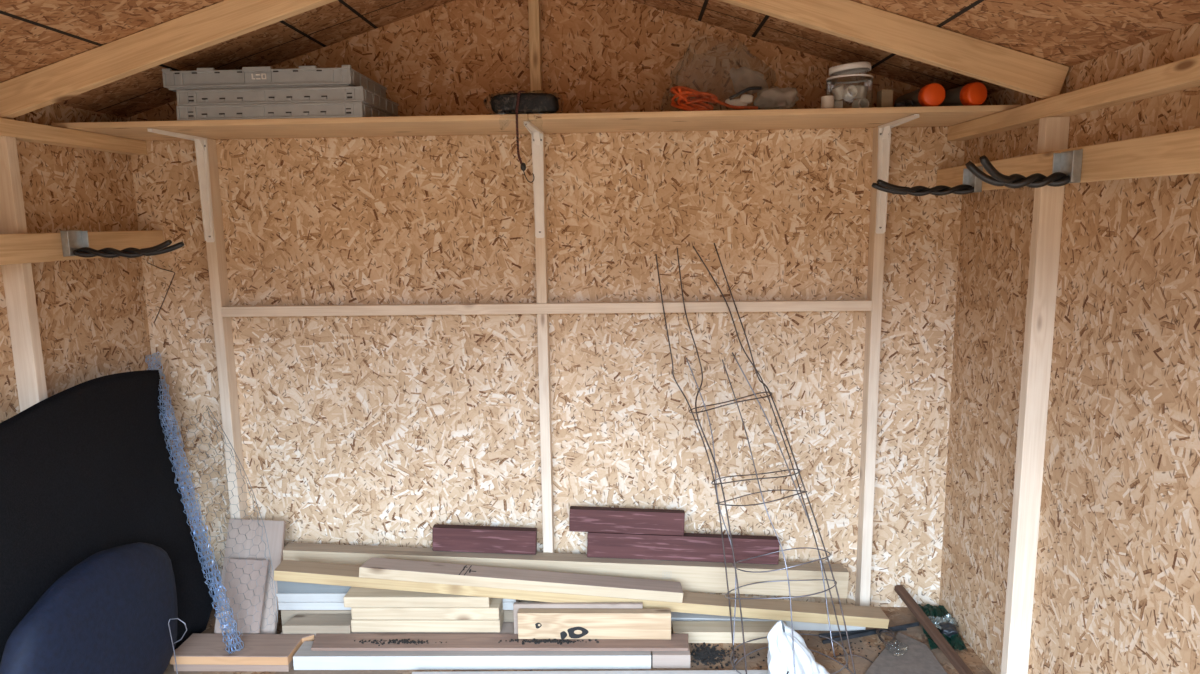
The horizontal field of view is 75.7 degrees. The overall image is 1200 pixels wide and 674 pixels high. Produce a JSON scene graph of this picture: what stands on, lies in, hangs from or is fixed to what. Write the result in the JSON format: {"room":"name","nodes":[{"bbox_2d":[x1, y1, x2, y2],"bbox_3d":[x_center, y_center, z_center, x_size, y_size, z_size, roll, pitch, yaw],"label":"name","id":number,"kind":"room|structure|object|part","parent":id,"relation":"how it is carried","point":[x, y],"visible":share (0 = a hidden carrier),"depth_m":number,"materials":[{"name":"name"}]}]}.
{"room":"storage shed","nodes":[
{"label":"storage shed","id":0,"kind":"room"},
{"bbox_2d":[0,103,152,422],"bbox_3d":[-1.792,0.368,1.496,0.011,1.918,3.061,0,9,2],"label":"wall","id":1,"kind":"structure","parent":0,"point":[92,313],"depth_m":2.59,"materials":[{"name":"beige wood"}]},
{"bbox_2d":[0,136,47,411],"bbox_3d":[-1.723,0.302,2.368,0.064,1.784,0.038,0,9,2],"label":"stud","id":2,"kind":"object","parent":1,"relation":"attached to","point":[18,282],"visible":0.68,"depth_m":2.29,"materials":[{"name":"brown wood"}]},
{"bbox_2d":[0,230,163,264],"bbox_3d":[-1.706,-0.164,1.633,0.030,0.086,2.598,0,9,2],"label":"board","id":3,"kind":"object","parent":2,"relation":"attached to","point":[20,248],"visible":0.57,"depth_m":2.35,"materials":[{"name":"brown wood"}]},
{"bbox_2d":[60,230,183,257],"bbox_3d":[-1.497,-0.293,2.429,0.336,0.088,0.097,0,9,2],"label":"hook","id":4,"kind":"object","parent":3,"relation":"attached to","point":[74,242],"visible":1,"depth_m":2.43,"materials":[{"name":"rubber"}]},
{"bbox_3d":[-1.652,-0.295,2.432,0.023,0.080,0.092,0,9,2],"label":"wall plate","id":5,"kind":"part","parent":4,"relation":"part of","materials":[{"name":"metal"}]},
{"bbox_2d":[0,118,146,154],"bbox_3d":[-1.765,-0.475,1.386,0.064,0.050,3.000,0,9,2],"label":"plate","id":6,"kind":"object","parent":1,"relation":"attached to","point":[21,130],"visible":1,"depth_m":2.47,"materials":[{"name":"brown wood"}]},
{"bbox_2d":[0,0,336,118],"bbox_3d":[-1.008,-0.907,2.173,1.522,0.549,0.038,0,9,2],"label":"rafter","id":7,"kind":"object","parent":6,"relation":"on","point":[225,20],"visible":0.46,"depth_m":2.18,"materials":[{"name":"brown wood"}]},
{"bbox_2d":[51,114,529,140],"bbox_3d":[-0.984,-0.712,2.637,1.531,0.018,0.398,0,9,2],"label":"shelf board","id":8,"kind":"object","parent":6,"relation":"on","point":[446,124],"visible":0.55,"depth_m":2.52,"materials":[{"name":"brown wood"}]},
{"bbox_2d":[176,102,393,120],"bbox_3d":[-1.038,-0.743,2.629,0.600,0.046,0.385,0,9,3],"label":"crate","id":9,"kind":"object","parent":8,"relation":"on","point":[322,109],"visible":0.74,"depth_m":2.44,"materials":[{"name":"grey plastic"}]},
{"bbox_3d":[-1.095,-0.714,2.445,0.067,0.032,0.004,0,9,3],"label":"label panel","id":10,"kind":"part","parent":9,"relation":"part of","materials":[{"name":"beige plastic"}]},
{"bbox_2d":[176,86,398,115],"bbox_3d":[-1.035,-0.790,2.624,0.600,0.046,0.385,0,9,2],"label":"crate","id":11,"kind":"object","parent":9,"relation":"on","point":[348,93],"visible":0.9,"depth_m":2.44,"materials":[{"name":"grey plastic"}]},
{"bbox_3d":[-1.091,-0.761,2.439,0.067,0.032,0.005,0,9,2],"label":"label panel","id":12,"kind":"part","parent":11,"relation":"part of","materials":[{"name":"grey plastic"}]},
{"bbox_2d":[162,65,386,97],"bbox_3d":[-1.075,-0.846,2.617,0.600,0.064,0.386,-1,9,2],"label":"lid","id":13,"kind":"object","parent":11,"relation":"on","point":[303,76],"visible":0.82,"depth_m":2.43,"materials":[{"name":"grey plastic"}]},
{"bbox_2d":[483,90,563,129],"bbox_3d":[-0.243,-0.717,2.452,0.254,0.128,0.112,0,9,2],"label":"roll","id":14,"kind":"object","parent":8,"relation":"on","point":[529,103],"visible":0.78,"depth_m":2.43,"materials":[{"name":"black plastic"}]},
{"bbox_2d":[515,91,533,182],"bbox_3d":[-0.233,-0.632,2.433,0.054,0.289,0.076,0,9,2],"label":"cord","id":15,"kind":"object","parent":8,"relation":"hanging from","point":[523,165],"visible":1,"depth_m":2.41,"materials":[{"name":"black rubber"}]},
{"bbox_2d":[127,0,964,606],"bbox_3d":[-0.211,-0.110,2.912,3.054,2.393,0.011,0,9,2],"label":"wall","id":16,"kind":"structure","parent":0,"point":[356,430],"depth_m":2.90,"materials":[{"name":"beige wood"}]},
{"bbox_2d":[148,263,174,322],"bbox_3d":[-1.659,-0.168,2.938,0.102,0.232,0.005,-1,9,0],"label":"wire","id":17,"kind":"object","parent":16,"relation":"attached to","point":[148,263],"visible":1,"depth_m":2.93,"materials":[{"name":"grey metal"}]},
{"bbox_2d":[206,138,247,519],"bbox_3d":[-1.427,0.183,2.960,0.038,1.834,0.064,0,9,2],"label":"stud","id":18,"kind":"object","parent":16,"relation":"attached to","point":[216,256],"visible":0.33,"depth_m":2.92,"materials":[{"name":"brown wood"}]},
{"bbox_2d":[147,128,214,241],"bbox_3d":[-1.443,-0.510,2.665,0.042,0.374,0.312,0,9,2],"label":"shelf bracket","id":19,"kind":"object","parent":18,"relation":"attached to","point":[201,145],"visible":1,"depth_m":2.81,"materials":[{"name":"white metal"}]},
{"bbox_3d":[-1.446,-0.690,2.637,0.042,0.010,0.312,0,9,2],"label":"shelf arm","id":20,"kind":"part","parent":19,"relation":"part of","materials":[{"name":"white metal"}]},
{"bbox_3d":[-1.438,-0.531,2.814,0.042,0.370,0.010,0,9,2],"label":"upright leg","id":21,"kind":"part","parent":19,"relation":"part of","materials":[{"name":"white metal"}]},
{"bbox_2d":[528,0,542,92],"bbox_3d":[-0.228,-1.014,2.736,0.038,0.527,0.064,0,9,2],"label":"stud","id":22,"kind":"object","parent":16,"relation":"attached to","point":[534,6],"visible":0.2,"depth_m":2.71,"materials":[{"name":"brown wood"}]},
{"bbox_2d":[534,133,548,303],"bbox_3d":[-0.217,-0.431,2.825,0.038,0.613,0.064,0,9,2],"label":"stud","id":23,"kind":"object","parent":16,"relation":"attached to","point":[541,255],"visible":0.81,"depth_m":2.82,"materials":[{"name":"brown wood"}]},
{"bbox_2d":[524,121,544,237],"bbox_3d":[-0.225,-0.520,2.621,0.042,0.374,0.312,0,9,2],"label":"shelf bracket","id":24,"kind":"object","parent":23,"relation":"attached to","point":[536,133],"visible":1,"depth_m":2.77,"materials":[{"name":"white metal"}]},
{"bbox_3d":[-0.228,-0.700,2.594,0.042,0.010,0.312,0,9,2],"label":"shelf arm","id":25,"kind":"part","parent":24,"relation":"part of","materials":[{"name":"white metal"}]},
{"bbox_3d":[-0.220,-0.541,2.771,0.042,0.370,0.010,0,9,2],"label":"upright leg","id":26,"kind":"part","parent":24,"relation":"part of","materials":[{"name":"white metal"}]},
{"bbox_2d":[528,105,1020,133],"bbox_3d":[0.538,-0.725,2.583,1.514,0.018,0.398,0,9,2],"label":"shelf board","id":27,"kind":"object","parent":23,"relation":"on","point":[930,116],"visible":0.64,"depth_m":2.47,"materials":[{"name":"brown wood"}]},
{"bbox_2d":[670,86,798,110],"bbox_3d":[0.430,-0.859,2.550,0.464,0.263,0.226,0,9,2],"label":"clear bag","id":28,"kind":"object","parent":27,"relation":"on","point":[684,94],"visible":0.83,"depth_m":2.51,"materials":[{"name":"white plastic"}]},
{"bbox_3d":[0.372,-0.776,2.531,0.279,0.097,0.100,0,9,2],"label":"orange cord","id":29,"kind":"part","parent":28,"relation":"part of","materials":[{"name":"orange plastic"}]},
{"bbox_2d":[821,96,833,107],"bbox_3d":[0.725,-0.742,2.458,0.041,0.047,0.041,0,9,2],"label":"coupling","id":30,"kind":"object","parent":27,"relation":"on","point":[826,101],"visible":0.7,"depth_m":2.44,"materials":[{"name":"white plastic"}]},
{"bbox_2d":[826,62,873,106],"bbox_3d":[0.804,-0.801,2.492,0.147,0.153,0.147,0,9,2],"label":"storage jar","id":31,"kind":"object","parent":27,"relation":"on","point":[849,69],"visible":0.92,"depth_m":2.50,"materials":[{"name":"clear glass"}]},
{"bbox_2d":[834,101,842,107],"bbox_3d":[0.767,-0.747,2.507,0.040,0.039,0.039,2,9,17],"label":"fitting","id":32,"kind":"object","parent":31,"relation":"in","point":[837,104],"visible":0.31,"depth_m":2.49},
{"bbox_2d":[832,84,844,100],"bbox_3d":[0.775,-0.791,2.500,0.051,0.052,0.039,-5,10,-25],"label":"fitting","id":33,"kind":"object","parent":32,"relation":"on","point":[837,91],"visible":0.87,"depth_m":2.49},
{"bbox_2d":[842,85,857,100],"bbox_3d":[0.799,-0.778,2.466,0.039,0.046,0.047,-1,9,-4],"label":"fitting","id":34,"kind":"object","parent":31,"relation":"in","point":[852,89],"visible":1,"depth_m":2.45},
{"bbox_3d":[0.803,-0.862,2.483,0.130,0.030,0.130,0,9,2],"label":"lid","id":35,"kind":"part","parent":31,"relation":"part of","materials":[{"name":"white plastic"}]},
{"bbox_2d":[852,98,868,107],"bbox_3d":[0.830,-0.740,2.460,0.039,0.039,0.040,-3,9,-12],"label":"fitting","id":36,"kind":"object","parent":31,"relation":"in","point":[864,102],"visible":0.74,"depth_m":2.45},
{"bbox_2d":[854,85,867,98],"bbox_3d":[0.845,-0.793,2.502,0.039,0.046,0.044,-7,11,-34],"label":"fitting","id":37,"kind":"object","parent":31,"relation":"in","point":[862,90],"visible":0.73,"depth_m":2.49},
{"bbox_2d":[877,89,892,106],"bbox_3d":[0.914,-0.757,2.480,0.036,0.066,0.050,0,9,2],"label":"wood block","id":38,"kind":"object","parent":27,"relation":"on","point":[884,97],"visible":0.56,"depth_m":2.46,"materials":[{"name":"brown wood"}]},
{"bbox_2d":[894,100,913,106],"bbox_3d":[0.966,-0.737,2.456,0.062,0.034,0.034,0,9,2],"label":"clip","id":39,"kind":"object","parent":27,"relation":"on","point":[898,104],"visible":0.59,"depth_m":2.44,"materials":[{"name":"black plastic"}]},
{"bbox_2d":[894,83,945,106],"bbox_3d":[1.029,-0.764,2.494,0.072,0.072,0.238,-1,9,-1],"label":"tube","id":40,"kind":"object","parent":27,"relation":"on","point":[932,94],"visible":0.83,"depth_m":2.38,"materials":[{"name":"orange plastic"}]},
{"bbox_2d":[939,82,986,105],"bbox_3d":[1.133,-0.764,2.485,0.072,0.072,0.238,-3,9,-14],"label":"tube","id":41,"kind":"object","parent":27,"relation":"on","point":[971,94],"visible":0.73,"depth_m":2.38,"materials":[{"name":"orange plastic"}]},
{"bbox_2d":[537,314,554,552],"bbox_3d":[-0.204,0.495,2.966,0.038,1.181,0.064,0,9,2],"label":"stud","id":42,"kind":"object","parent":16,"relation":"attached to","point":[542,319],"visible":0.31,"depth_m":2.92,"materials":[{"name":"brown wood"}]},
{"bbox_2d":[222,299,871,316],"bbox_3d":[-0.213,-0.106,2.859,2.400,0.038,0.038,0,9,2],"label":"wall rail","id":43,"kind":"object","parent":16,"relation":"attached to","point":[862,304],"visible":0.99,"depth_m":2.84,"materials":[{"name":"brown wood"}]},
{"bbox_2d":[855,127,884,606],"bbox_3d":[1.009,0.162,2.873,0.038,1.834,0.064,0,9,2],"label":"stud","id":44,"kind":"object","parent":16,"relation":"attached to","point":[876,241],"visible":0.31,"depth_m":2.86,"materials":[{"name":"brown wood"}]},
{"bbox_2d":[875,114,919,233],"bbox_3d":[0.993,-0.531,2.578,0.042,0.374,0.312,0,9,2],"label":"shelf bracket","id":45,"kind":"object","parent":44,"relation":"attached to","point":[884,131],"visible":1,"depth_m":2.72,"materials":[{"name":"white metal"}]},
{"bbox_3d":[0.998,-0.552,2.727,0.042,0.370,0.010,0,9,2],"label":"upright leg","id":46,"kind":"part","parent":45,"relation":"part of","materials":[{"name":"white metal"}]},
{"bbox_3d":[0.990,-0.711,2.550,0.042,0.010,0.312,0,9,2],"label":"shelf arm","id":47,"kind":"part","parent":45,"relation":"part of","materials":[{"name":"white metal"}]},
{"bbox_2d":[164,604,991,673],"bbox_3d":[-0.247,1.313,1.587,3.054,0.020,3.061,0,9,2],"label":"floor","id":48,"kind":"structure","parent":0,"point":[897,616],"depth_m":2.70,"materials":[{"name":"brown wood"}]},
{"bbox_2d":[0,542,177,673],"bbox_3d":[-1.488,0.926,2.298,0.172,0.556,0.727,0,9,2],"label":"bag","id":49,"kind":"object","parent":48,"relation":"on","point":[111,612],"visible":0.98,"depth_m":2.23,"materials":[{"name":"blue fabric"}]},
{"bbox_2d":[0,370,214,663],"bbox_3d":[-1.577,0.671,2.435,0.169,1.030,0.951,0,9,2],"label":"panel","id":50,"kind":"object","parent":48,"relation":"on","point":[86,468],"visible":0.73,"depth_m":2.44,"materials":[{"name":"black fabric"}]},
{"bbox_2d":[168,618,186,673],"bbox_3d":[-1.374,1.043,2.510,0.045,0.260,0.059,4,10,29],"label":"wire hook","id":51,"kind":"object","parent":48,"relation":"on","point":[173,618],"visible":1,"depth_m":2.50,"materials":[{"name":"grey metal"}]},
{"bbox_2d":[173,659,292,671],"bbox_3d":[-1.270,1.129,2.725,0.402,0.029,0.135,-1,9,2],"label":"board","id":52,"kind":"object","parent":48,"relation":"on","point":[255,668],"visible":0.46,"depth_m":2.66,"materials":[{"name":"brown wood"}]},
{"bbox_2d":[170,633,313,664],"bbox_3d":[-1.254,1.098,2.717,0.446,0.033,0.148,0,9,2],"label":"board","id":53,"kind":"object","parent":52,"relation":"on","point":[199,648],"visible":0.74,"depth_m":2.68,"materials":[{"name":"brown wood"}]},
{"bbox_2d":[145,353,277,653],"bbox_3d":[-1.411,0.569,2.813,0.589,1.010,0.206,7,11,40],"label":"wire mesh","id":54,"kind":"object","parent":53,"relation":"on","point":[173,435],"visible":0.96,"depth_m":2.76,"materials":[{"name":"metal"}]},
{"bbox_2d":[216,559,268,632],"bbox_3d":[-1.311,0.949,2.835,0.160,0.234,0.125,-1,9,2],"label":"leaning board","id":55,"kind":"object","parent":53,"relation":"on","point":[238,573],"visible":0.86,"depth_m":2.83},
{"bbox_2d":[214,519,285,633],"bbox_3d":[-1.308,0.918,2.899,0.239,0.412,0.230,0,9,2],"label":"leaning board","id":56,"kind":"object","parent":48,"relation":"on","point":[275,530],"visible":0.48,"depth_m":2.93,"materials":[{"name":"grey wood"}]},
{"bbox_2d":[280,622,513,637],"bbox_3d":[-0.670,1.090,2.821,0.970,0.060,0.085,-1,9,2],"label":"board","id":57,"kind":"object","parent":48,"relation":"on","point":[507,627],"visible":0.15,"depth_m":2.78,"materials":[{"name":"brown wood"}]},
{"bbox_2d":[282,614,351,633],"bbox_3d":[-1.021,1.048,2.823,0.248,0.031,0.085,-1,9,2],"label":"board","id":58,"kind":"object","parent":57,"relation":"on","point":[300,623],"visible":0.88,"depth_m":2.79,"materials":[{"name":"beige wood"}]},
{"bbox_2d":[351,609,503,631],"bbox_3d":[-0.626,1.032,2.812,0.540,0.047,0.089,-1,9,2],"label":"board","id":59,"kind":"object","parent":57,"relation":"on","point":[356,625],"visible":0.66,"depth_m":2.77,"materials":[{"name":"beige wood"}]},
{"bbox_2d":[351,598,502,619],"bbox_3d":[-0.625,0.985,2.805,0.534,0.046,0.089,-1,9,2],"label":"board","id":60,"kind":"object","parent":59,"relation":"on","point":[493,612],"visible":0.73,"depth_m":2.76,"materials":[{"name":"beige wood"}]},
{"bbox_2d":[344,587,491,606],"bbox_3d":[-0.655,0.942,2.797,0.524,0.040,0.085,-1,9,2],"label":"board","id":61,"kind":"object","parent":60,"relation":"on","point":[356,596],"visible":0.73,"depth_m":2.76,"materials":[{"name":"beige wood"}]},
{"bbox_2d":[274,560,888,628],"bbox_3d":[-0.050,0.932,2.797,2.193,0.284,0.089,-1,9,-1],"label":"board","id":62,"kind":"object","parent":61,"relation":"on","point":[287,570],"visible":0.81,"depth_m":2.77,"materials":[{"name":"yellow wood"}]},
{"bbox_2d":[359,557,683,602],"bbox_3d":[-0.276,0.873,2.778,1.146,0.166,0.087,-1,9,-1],"label":"board","id":63,"kind":"object","parent":62,"relation":"on","point":[378,568],"visible":1,"depth_m":2.75,"materials":[{"name":"beige wood"}]},
{"bbox_2d":[281,610,513,624],"bbox_3d":[-0.750,1.058,2.911,0.875,0.100,0.085,-1,9,2],"label":"board","id":64,"kind":"object","parent":48,"relation":"on","point":[286,615],"visible":0.12,"depth_m":2.87,"materials":[{"name":"white wood"}]},
{"bbox_2d":[278,600,518,609],"bbox_3d":[-0.756,0.993,2.902,0.895,0.030,0.080,-1,9,2],"label":"board","id":65,"kind":"object","parent":64,"relation":"on","point":[282,605],"visible":0.14,"depth_m":2.87,"materials":[{"name":"white wood"}]},
{"bbox_2d":[276,593,515,601],"bbox_3d":[-0.756,0.960,2.899,0.894,0.033,0.080,-1,9,2],"label":"board","id":66,"kind":"object","parent":65,"relation":"on","point":[282,597],"visible":0.2,"depth_m":2.87,"materials":[{"name":"white wood"}]},
{"bbox_2d":[277,581,350,592],"bbox_3d":[-1.051,0.921,2.904,0.295,0.050,0.078,-1,9,2],"label":"board","id":67,"kind":"object","parent":66,"relation":"on","point":[283,586],"visible":0.24,"depth_m":2.87,"materials":[{"name":"white wood"}]},
{"bbox_2d":[293,641,650,669],"bbox_3d":[-0.440,1.111,2.698,1.233,0.051,0.100,-1,9,1],"label":"board","id":68,"kind":"object","parent":48,"relation":"on","point":[304,658],"visible":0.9,"depth_m":2.65,"materials":[{"name":"white wood"}]},
{"bbox_2d":[311,634,687,650],"bbox_3d":[-0.355,1.074,2.716,1.336,0.012,0.096,-1,9,2],"label":"board","id":69,"kind":"object","parent":68,"relation":"on","point":[322,642],"visible":0.84,"depth_m":2.69,"materials":[{"name":"wood"}]},
{"bbox_2d":[517,608,670,638],"bbox_3d":[-0.020,1.012,2.722,0.538,0.098,0.037,-1,9,2],"label":"board","id":70,"kind":"object","parent":69,"relation":"on","point":[537,623],"visible":1,"depth_m":2.71,"materials":[{"name":"brown wood"}]},
{"bbox_2d":[518,600,540,601],"bbox_3d":[-0.600,1.044,2.973,1.100,0.105,0.038,0,9,2],"label":"board","id":71,"kind":"object","parent":48,"relation":"on","point":[519,600],"visible":0.02,"depth_m":2.94,"materials":[{"name":"beige wood"}]},
{"bbox_2d":[513,602,642,633],"bbox_3d":[-0.077,1.033,2.757,0.460,0.176,0.016,-1,9,2],"label":"board","id":72,"kind":"object","parent":48,"relation":"on","point":[602,605],"visible":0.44,"depth_m":2.74,"materials":[{"name":"brown wood"}]},
{"bbox_2d":[412,670,767,673],"bbox_3d":[0.040,1.141,2.549,1.350,0.023,0.105,-1,9,1],"label":"plank","id":73,"kind":"object","parent":48,"relation":"on","point":[656,671],"visible":0.74,"depth_m":2.59,"materials":[{"name":"white wood"}]},
{"bbox_2d":[354,633,880,668],"bbox_3d":[0.067,1.092,2.718,1.869,0.074,0.208,-1,9,-2],"label":"soil","id":74,"kind":"object","parent":48,"relation":"on","point":[712,653],"visible":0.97,"depth_m":2.71,"materials":[{"name":"black soil"}]},
{"bbox_2d":[651,643,690,667],"bbox_3d":[0.246,1.104,2.687,0.130,0.049,0.095,-1,9,2],"label":"board","id":75,"kind":"object","parent":48,"relation":"on","point":[660,659],"visible":0.74,"depth_m":2.64,"materials":[{"name":"white wood"}]},
{"bbox_2d":[672,621,786,642],"bbox_3d":[0.476,1.082,2.831,0.420,0.043,0.080,-1,9,2],"label":"board","id":76,"kind":"object","parent":48,"relation":"on","point":[697,631],"visible":0.63,"depth_m":2.80,"materials":[{"name":"beige wood"}]},
{"bbox_2d":[655,243,855,673],"bbox_3d":[0.577,0.408,2.614,0.465,1.433,0.791,-4,9,-23],"label":"cage","id":77,"kind":"object","parent":48,"relation":"on","point":[753,364],"visible":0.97,"depth_m":2.75,"materials":[{"name":"metal"}]},
{"bbox_3d":[0.381,0.408,2.746,0.127,1.392,0.428,-7,10,-34],"label":"leg","id":78,"kind":"part","parent":77,"relation":"part of","materials":[{"name":"metal"}]},
{"bbox_3d":[0.411,0.418,2.612,0.092,1.414,0.595,-3,9,-16],"label":"leg","id":79,"kind":"part","parent":77,"relation":"part of","materials":[{"name":"metal"}]},
{"bbox_2d":[686,352,847,673],"bbox_3d":[0.603,0.603,2.651,0.409,1.033,0.649,-3,9,-15],"label":"cage","id":80,"kind":"object","parent":48,"relation":"on","point":[796,490],"visible":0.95,"depth_m":2.73,"materials":[{"name":"metal"}]},
{"bbox_3d":[0.432,0.596,2.768,0.096,1.016,0.347,-4,9,-23],"label":"leg","id":81,"kind":"part","parent":80,"relation":"part of","materials":[{"name":"grey metal"}]},
{"bbox_3d":[0.558,0.617,2.619,0.063,1.000,0.609,-3,9,-14],"label":"leg","id":82,"kind":"part","parent":80,"relation":"part of","materials":[{"name":"grey metal"}]},
{"bbox_3d":[0.685,0.578,2.782,0.114,1.026,0.446,-9,12,-44],"label":"leg","id":83,"kind":"part","parent":80,"relation":"part of","materials":[{"name":"grey metal"}]},
{"bbox_2d":[671,612,864,630],"bbox_3d":[0.494,1.068,2.935,0.986,0.038,0.088,0,9,4],"label":"board","id":84,"kind":"object","parent":48,"relation":"on","point":[675,616],"visible":0.18,"depth_m":2.88,"materials":[{"name":"white wood"}]},
{"bbox_2d":[284,543,843,567],"bbox_3d":[-0.149,0.887,2.970,2.144,0.187,0.036,0,9,2],"label":"board","id":85,"kind":"object","parent":84,"relation":"on","point":[287,544],"visible":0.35,"depth_m":2.97,"materials":[{"name":"beige wood"}]},
{"bbox_2d":[432,524,536,554],"bbox_3d":[-0.442,0.777,2.965,0.401,0.111,0.037,0,9,2],"label":"red timber","id":86,"kind":"object","parent":85,"relation":"on","point":[451,538],"visible":1,"depth_m":2.95,"materials":[{"name":"red wood"}]},
{"bbox_2d":[587,532,779,564],"bbox_3d":[0.315,0.799,2.942,0.730,0.128,0.037,0,9,2],"label":"red timber","id":87,"kind":"object","parent":85,"relation":"on","point":[699,547],"visible":0.83,"depth_m":2.92,"materials":[{"name":"red wood"}]},
{"bbox_2d":[569,506,684,535],"bbox_3d":[0.102,0.698,2.935,0.438,0.107,0.036,0,9,2],"label":"red timber","id":88,"kind":"object","parent":87,"relation":"on","point":[581,518],"visible":1,"depth_m":2.92,"materials":[{"name":"red wood"}]},
{"bbox_2d":[283,546,848,597],"bbox_3d":[-0.144,0.892,2.932,2.147,0.188,0.039,0,9,2],"label":"board","id":89,"kind":"object","parent":84,"relation":"on","point":[702,577],"visible":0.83,"depth_m":2.90,"materials":[{"name":"beige wood"}]},
{"bbox_2d":[767,620,829,673],"bbox_3d":[0.650,1.018,2.497,0.233,0.214,0.192,0,9,2],"label":"plastic bag","id":90,"kind":"object","parent":48,"relation":"on","point":[780,646],"visible":0.98,"depth_m":2.46,"materials":[{"name":"white plastic"}]},
{"bbox_2d":[832,654,872,662],"bbox_3d":[0.893,1.119,2.659,0.076,0.006,0.162,-8,12,-41],"label":"loose wire","id":91,"kind":"object","parent":48,"relation":"on","point":[848,654],"visible":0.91,"depth_m":2.69,"materials":[{"name":"grey metal"}]},
{"bbox_2d":[819,628,906,637],"bbox_3d":[0.970,1.087,2.848,0.340,0.013,0.013,-2,9,-7],"label":"metal stake","id":92,"kind":"object","parent":48,"relation":"on","point":[857,631],"visible":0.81,"depth_m":2.84,"materials":[{"name":"black metal"}]},
{"bbox_2d":[822,622,918,643],"bbox_3d":[0.993,1.081,2.826,0.390,0.029,0.013,-3,9,-13],"label":"metal stake","id":93,"kind":"object","parent":48,"relation":"on","point":[914,624],"visible":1,"depth_m":2.82,"materials":[{"name":"black metal"}]},
{"bbox_2d":[876,628,897,648],"bbox_3d":[1.030,1.075,2.766,0.064,0.013,0.138,0,9,2],"label":"wire","id":94,"kind":"object","parent":93,"relation":"on","point":[878,629],"visible":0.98,"depth_m":2.77,"materials":[{"name":"grey metal"}]},
{"bbox_2d":[865,632,946,673],"bbox_3d":[1.002,1.114,2.663,0.321,0.012,0.353,0,9,2],"label":"slab","id":95,"kind":"object","parent":48,"relation":"on","point":[917,658],"visible":0.98,"depth_m":2.65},
{"bbox_2d":[883,640,907,655],"bbox_3d":[1.035,1.081,2.685,0.076,0.042,0.069,-3,9,-15],"label":"scrap","id":96,"kind":"object","parent":95,"relation":"on","point":[896,640],"visible":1,"depth_m":2.69,"materials":[{"name":"silver metal"}]},
{"bbox_2d":[894,585,972,673],"bbox_3d":[1.186,1.054,2.716,0.034,0.085,0.619,-1,9,-4],"label":"stick","id":97,"kind":"object","parent":48,"relation":"on","point":[938,638],"visible":1,"depth_m":2.73,"materials":[{"name":"brown wood"}]},
{"bbox_2d":[918,604,966,649],"bbox_3d":[1.252,1.062,2.852,0.129,0.047,0.285,0,9,8],"label":"packet","id":98,"kind":"object","parent":48,"relation":"on","point":[937,615],"visible":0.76,"depth_m":2.85,"materials":[{"name":"green plastic"}]},
{"bbox_2d":[938,622,957,636],"bbox_3d":[1.268,1.071,2.817,0.066,0.045,0.068,0,9,2],"label":"rag","id":99,"kind":"object","parent":48,"relation":"on","point":[948,629],"visible":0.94,"depth_m":2.80,"materials":[{"name":"fabric"}]},
{"bbox_2d":[0,0,1199,117],"bbox_3d":[-0.278,-0.795,1.210,3.454,0.550,3.350,0,9,2],"label":"ceiling","id":100,"kind":"structure","parent":0,"point":[34,34],"depth_m":2.12,"materials":[{"name":"brown wood"}]},
{"bbox_2d":[939,22,1199,673],"bbox_3d":[1.271,0.342,1.386,0.011,1.918,3.061,0,9,2],"label":"wall","id":101,"kind":"structure","parent":0,"point":[1117,586],"depth_m":2.01,"materials":[{"name":"beige wood"}]},
{"bbox_2d":[1001,117,1069,673],"bbox_3d":[1.265,0.277,2.261,0.064,1.784,0.038,0,9,2],"label":"stud","id":102,"kind":"object","parent":101,"relation":"attached to","point":[1053,134],"visible":1,"depth_m":2.23,"materials":[{"name":"brown wood"}]},
{"bbox_2d":[936,128,1199,190],"bbox_3d":[1.184,-0.364,1.502,0.030,0.086,2.598,0,9,2],"label":"board","id":103,"kind":"object","parent":101,"relation":"attached to","point":[1173,153],"visible":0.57,"depth_m":1.75,"materials":[{"name":"brown wood"}]},
{"bbox_2d":[872,166,982,195],"bbox_3d":[1.044,-0.497,2.475,0.321,0.088,0.092,0,9,2],"label":"hook","id":104,"kind":"object","parent":103,"relation":"attached to","point":[971,183],"visible":0.94,"depth_m":2.48,"materials":[{"name":"rubber"}]},
{"bbox_3d":[1.191,-0.502,2.469,0.023,0.080,0.092,0,9,2],"label":"wall plate","id":105,"kind":"part","parent":104,"relation":"part of","materials":[{"name":"metal"}]},
{"bbox_2d":[965,149,1082,187],"bbox_3d":[1.065,-0.421,1.950,0.246,0.090,0.104,0,9,2],"label":"hook","id":106,"kind":"object","parent":103,"relation":"attached to","point":[1066,168],"visible":1,"depth_m":1.94,"materials":[{"name":"metal"}]},
{"bbox_3d":[1.173,-0.427,1.940,0.023,0.080,0.092,0,9,2],"label":"wall plate","id":107,"kind":"part","parent":106,"relation":"part of","materials":[{"name":"metal"}]},
{"bbox_2d":[947,55,1199,140],"bbox_3d":[1.223,-0.500,1.279,0.064,0.050,3.000,0,9,2],"label":"wooden beam","id":108,"kind":"structure","parent":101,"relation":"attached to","point":[1183,74],"depth_m":1.90,"materials":[{"name":"brown wood"}]},
{"bbox_2d":[719,0,1068,98],"bbox_3d":[0.516,-0.920,2.119,1.522,0.549,0.038,0,9,2],"label":"rafter","id":109,"kind":"object","parent":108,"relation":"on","point":[857,22],"visible":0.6,"depth_m":2.10,"materials":[{"name":"brown wood"}]}
]}

